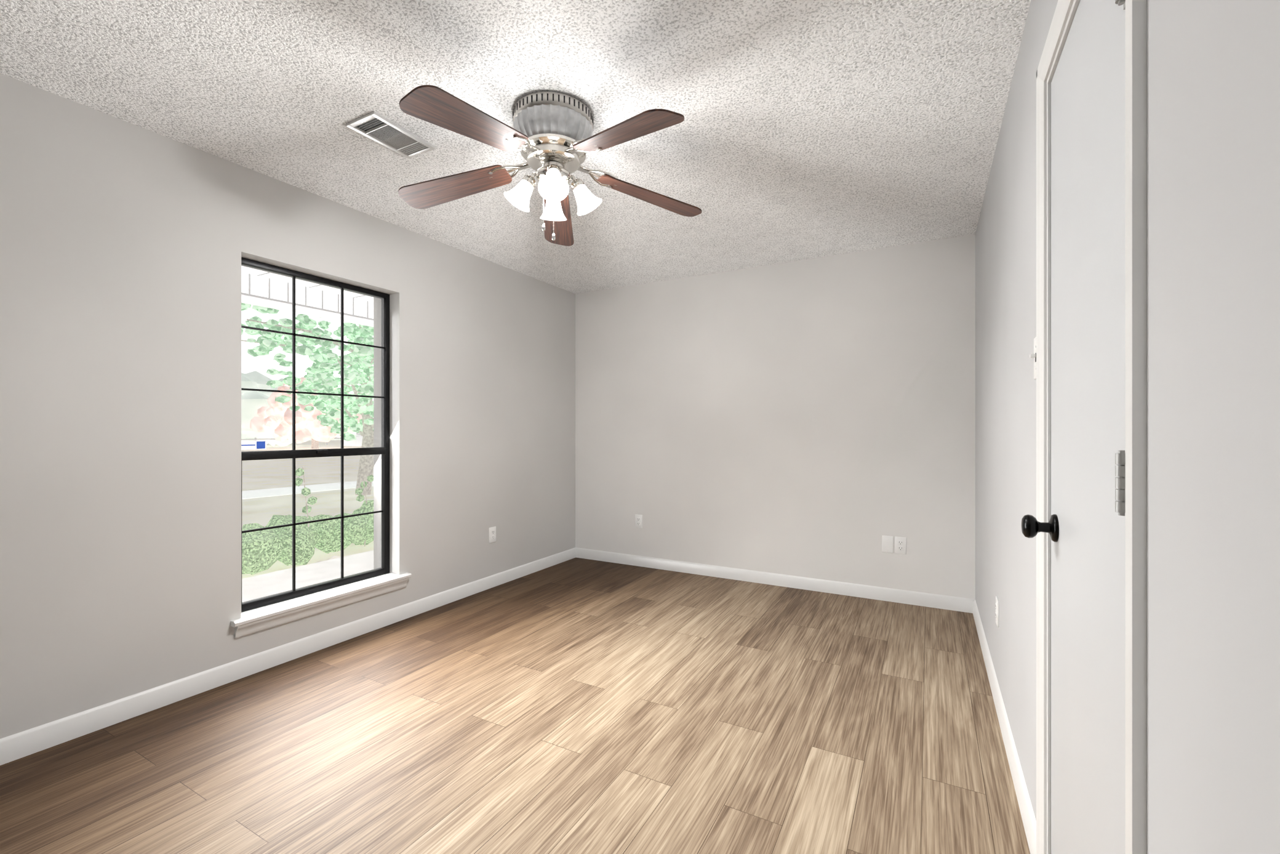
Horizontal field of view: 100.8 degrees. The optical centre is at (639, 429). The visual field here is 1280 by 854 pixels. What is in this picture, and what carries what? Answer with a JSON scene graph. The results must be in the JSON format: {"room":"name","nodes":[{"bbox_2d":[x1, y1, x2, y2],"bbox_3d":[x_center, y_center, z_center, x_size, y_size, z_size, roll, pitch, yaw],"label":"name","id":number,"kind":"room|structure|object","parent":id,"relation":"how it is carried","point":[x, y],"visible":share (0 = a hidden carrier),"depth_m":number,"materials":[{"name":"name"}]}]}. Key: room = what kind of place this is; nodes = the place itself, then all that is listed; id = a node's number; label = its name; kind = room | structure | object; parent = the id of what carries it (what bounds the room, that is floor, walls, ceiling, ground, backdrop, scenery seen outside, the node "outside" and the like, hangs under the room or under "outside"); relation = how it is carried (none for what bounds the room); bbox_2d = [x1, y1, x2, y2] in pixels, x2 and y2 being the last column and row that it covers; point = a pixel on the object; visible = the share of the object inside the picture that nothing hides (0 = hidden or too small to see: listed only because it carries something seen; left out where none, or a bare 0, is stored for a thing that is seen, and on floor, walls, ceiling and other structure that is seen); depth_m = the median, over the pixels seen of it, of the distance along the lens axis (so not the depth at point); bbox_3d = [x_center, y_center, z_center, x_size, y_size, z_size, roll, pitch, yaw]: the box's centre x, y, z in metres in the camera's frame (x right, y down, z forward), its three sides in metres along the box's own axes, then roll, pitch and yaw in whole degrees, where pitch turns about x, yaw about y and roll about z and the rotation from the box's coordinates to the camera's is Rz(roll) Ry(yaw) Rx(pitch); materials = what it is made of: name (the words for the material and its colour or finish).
{"room":"empty bedroom","nodes":[
{"label":"empty bedroom","id":0,"kind":"room"},
{"bbox_2d":[0,73,575,738],"bbox_3d":[-1.890,-0.040,2.815,0.250,2.440,5.173,0,0,29],"label":"wall","id":1,"kind":"structure","parent":0,"point":[125,247],"depth_m":2.32,"materials":[{"name":"paint"}]},
{"bbox_2d":[0,547,575,764],"bbox_3d":[-1.774,1.136,2.751,0.015,0.088,4.933,0,0,29],"label":"baseboard","id":2,"kind":"structure","parent":1,"relation":"attached to","point":[33,740],"depth_m":2.46,"materials":[{"name":"white wood"}]},
{"bbox_2d":[241,257,389,611],"bbox_3d":[-1.787,0.025,2.956,0.065,1.750,0.860,0,0,29],"label":"window","id":3,"kind":"structure","parent":1,"relation":"in","point":[342,452],"depth_m":3.00,"materials":[{"name":"clear glass"}]},
{"bbox_2d":[241,440,266,449],"bbox_3d":[-1.949,0.077,2.666,0.002,0.045,0.125,0,0,29],"label":"window sticker","id":4,"kind":"object","parent":3,"relation":"attached to","point":[247,445],"visible":0.76,"depth_m":2.67,"materials":[{"name":"white"}]},
{"bbox_2d":[230,572,411,638],"bbox_3d":[-1.716,0.943,2.923,0.132,0.090,0.960,0,0,29],"label":"window sill","id":5,"kind":"structure","parent":1,"relation":"attached to","point":[256,620],"depth_m":2.82,"materials":[{"name":"white wood"}]},
{"bbox_2d":[489,526,495,542],"bbox_3d":[-1.107,0.788,3.982,0.008,0.115,0.070,0,0,29],"label":"outlet","id":6,"kind":"object","parent":1,"relation":"attached to","point":[492,534],"visible":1,"depth_m":3.98,"materials":[{"name":"white plastic"}]},
{"bbox_2d":[0,556,1030,853],"bbox_3d":[-0.457,1.230,2.033,3.515,0.100,5.173,0,0,29],"label":"floor","id":7,"kind":"structure","parent":0,"point":[576,704],"depth_m":2.00,"materials":[{"name":"brown wood"}]},
{"bbox_2d":[0,0,1030,293],"bbox_3d":[-0.457,-1.310,2.033,3.515,0.100,5.173,0,0,29],"label":"ceiling","id":8,"kind":"structure","parent":0,"point":[806,129],"depth_m":2.02,"materials":[{"name":"white paint"}]},
{"bbox_2d":[345,111,435,158],"bbox_3d":[-1.060,-1.254,2.269,0.185,0.013,0.300,0,0,29],"label":"ceiling vent","id":9,"kind":"object","parent":8,"relation":"in","point":[376,127],"visible":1,"depth_m":2.25,"materials":[{"name":"white metal"}]},
{"bbox_2d":[398,84,702,246],"bbox_3d":[-0.372,-1.002,2.082,1.292,0.515,1.239,0,0,29],"label":"ceiling fan","id":10,"kind":"object","parent":8,"relation":"hanging from","point":[552,137],"visible":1,"depth_m":2.02,"materials":[{"name":"brown wood"}]},
{"bbox_2d":[575,233,975,598],"bbox_3d":[0.810,-0.040,4.220,3.145,2.440,0.120,0,0,29],"label":"wall","id":11,"kind":"structure","parent":0,"point":[813,417],"depth_m":3.97,"materials":[{"name":"paint"}]},
{"bbox_2d":[635,513,642,527],"bbox_3d":[-0.012,0.794,4.595,0.070,0.115,0.008,0,0,29],"label":"electrical outlet","id":12,"kind":"object","parent":11,"relation":"attached to","point":[639,520],"visible":1,"depth_m":4.59,"materials":[{"name":"white plastic"}]},
{"bbox_2d":[575,547,975,612],"bbox_3d":[0.777,1.136,4.161,3.145,0.088,0.015,0,0,29],"label":"baseboard","id":13,"kind":"structure","parent":11,"relation":"attached to","point":[944,602],"depth_m":3.96,"materials":[{"name":"white wood"}]},
{"bbox_2d":[881,535,893,552],"bbox_3d":[1.710,0.790,3.658,0.070,0.115,0.007,0,0,29],"label":"blank wall plate","id":14,"kind":"object","parent":11,"relation":"attached to","point":[887,543],"visible":1,"depth_m":3.66,"materials":[{"name":"white plastic"}]},
{"bbox_2d":[894,536,906,553],"bbox_3d":[1.779,0.790,3.619,0.070,0.115,0.008,0,0,29],"label":"electrical outlet","id":15,"kind":"object","parent":11,"relation":"attached to","point":[900,544],"visible":1,"depth_m":3.62,"materials":[{"name":"white plastic"}]},
{"bbox_2d":[975,0,1279,853],"bbox_3d":[1.034,-0.040,1.221,0.120,2.440,5.173,0,0,29],"label":"wall","id":16,"kind":"structure","parent":0,"point":[1213,426],"depth_m":0.60,"materials":[{"name":"paint"}]},
{"bbox_2d":[995,595,998,627],"bbox_3d":[1.548,0.788,2.299,0.008,0.115,0.070,0,0,29],"label":"outlet","id":17,"kind":"object","parent":16,"relation":"attached to","point":[997,610],"visible":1,"depth_m":2.27,"materials":[{"name":"white plastic"}]},
{"bbox_2d":[972,599,1036,853],"bbox_3d":[0.974,1.136,1.253,0.015,0.088,4.933,0,0,29],"label":"baseboard","id":18,"kind":"structure","parent":16,"relation":"attached to","point":[1026,810],"depth_m":1.87,"materials":[{"name":"white wood"}]},
{"bbox_2d":[1029,336,1036,379],"bbox_3d":[1.082,-0.198,1.454,0.018,0.115,0.070,0,0,29],"label":"light switch","id":19,"kind":"object","parent":16,"relation":"attached to","point":[1034,355],"visible":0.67,"depth_m":1.46,"materials":[{"name":"white plastic"}]},
{"bbox_2d":[1021,0,1125,853],"bbox_3d":[0.864,0.152,1.060,0.103,2.032,0.609,0,0,29],"label":"door","id":20,"kind":"structure","parent":16,"relation":"in","point":[1084,527],"depth_m":1.01,"materials":[{"name":"white paint"}]},
{"bbox_2d":[1036,0,1146,853],"bbox_3d":[0.923,0.121,1.032,0.137,2.118,0.749,0,0,29],"label":"door frame","id":21,"kind":"structure","parent":16,"relation":"attached to","point":[1064,13],"depth_m":0.75,"materials":[{"name":"white wood"}]},
{"label":"outside","id":22,"kind":"structure","parent":0,"visible":0},
{"bbox_2d":[241,439,373,578],"bbox_3d":[-33.785,1.455,29.810,77.900,0.210,140.000,0,0,29],"label":"ground","id":23,"kind":"structure","parent":22,"point":[354,471],"depth_m":12.17,"materials":[{"name":"white concrete"}]},
{"bbox_2d":[241,370,362,446],"bbox_3d":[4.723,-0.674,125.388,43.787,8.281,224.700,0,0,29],"label":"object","id":24,"kind":"object","parent":23,"relation":"on","point":[255,384],"depth_m":40.98,"materials":[{"name":"white"}]},
{"bbox_2d":[249,376,361,448],"bbox_3d":[-23.585,-1.262,38.325,5.950,5.244,7.798,0,0,29],"label":"autumn leaves","id":25,"kind":"object","parent":23,"relation":"on","point":[280,412],"depth_m":36.09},
{"bbox_2d":[241,302,373,495],"bbox_3d":[-5.706,-1.291,10.941,4.306,5.328,5.332,0,0,29],"label":"tree","id":26,"kind":"object","parent":23,"relation":"on","point":[323,373],"depth_m":10.06,"materials":[{"name":"green plant"}]},
{"bbox_2d":[241,466,373,574],"bbox_3d":[-3.445,0.893,5.753,1.024,1.042,3.911,0,0,29],"label":"hedge","id":27,"kind":"object","parent":23,"relation":"on","point":[308,539],"depth_m":5.26,"materials":[{"name":"green plant"}]},
{"bbox_2d":[273,550,371,571],"bbox_3d":[-2.698,1.311,5.704,0.266,0.150,4.414,0,0,29],"label":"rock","id":28,"kind":"object","parent":23,"relation":"on","point":[333,557],"depth_m":5.18,"materials":[{"name":"beige stone"}]},
{"bbox_2d":[241,550,373,601],"bbox_3d":[-2.126,1.395,4.576,1.850,0.330,18.000,0,0,29],"label":"sidewalk","id":29,"kind":"structure","parent":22,"point":[284,578],"depth_m":4.46,"materials":[{"name":"white concrete"}]},
{"bbox_3d":[-2.537,0.135,5.807,0.350,2.450,0.360,0,0,29],"label":"porch column","id":30,"kind":"structure","parent":0,"visible":0},
{"bbox_2d":[241,265,373,326],"bbox_3d":[-2.192,-1.235,4.612,2.000,0.310,18.000,0,0,29],"label":"porch roof","id":31,"kind":"structure","parent":30,"relation":"on","point":[276,288],"depth_m":4.76,"materials":[{"name":"white"}]}
]}

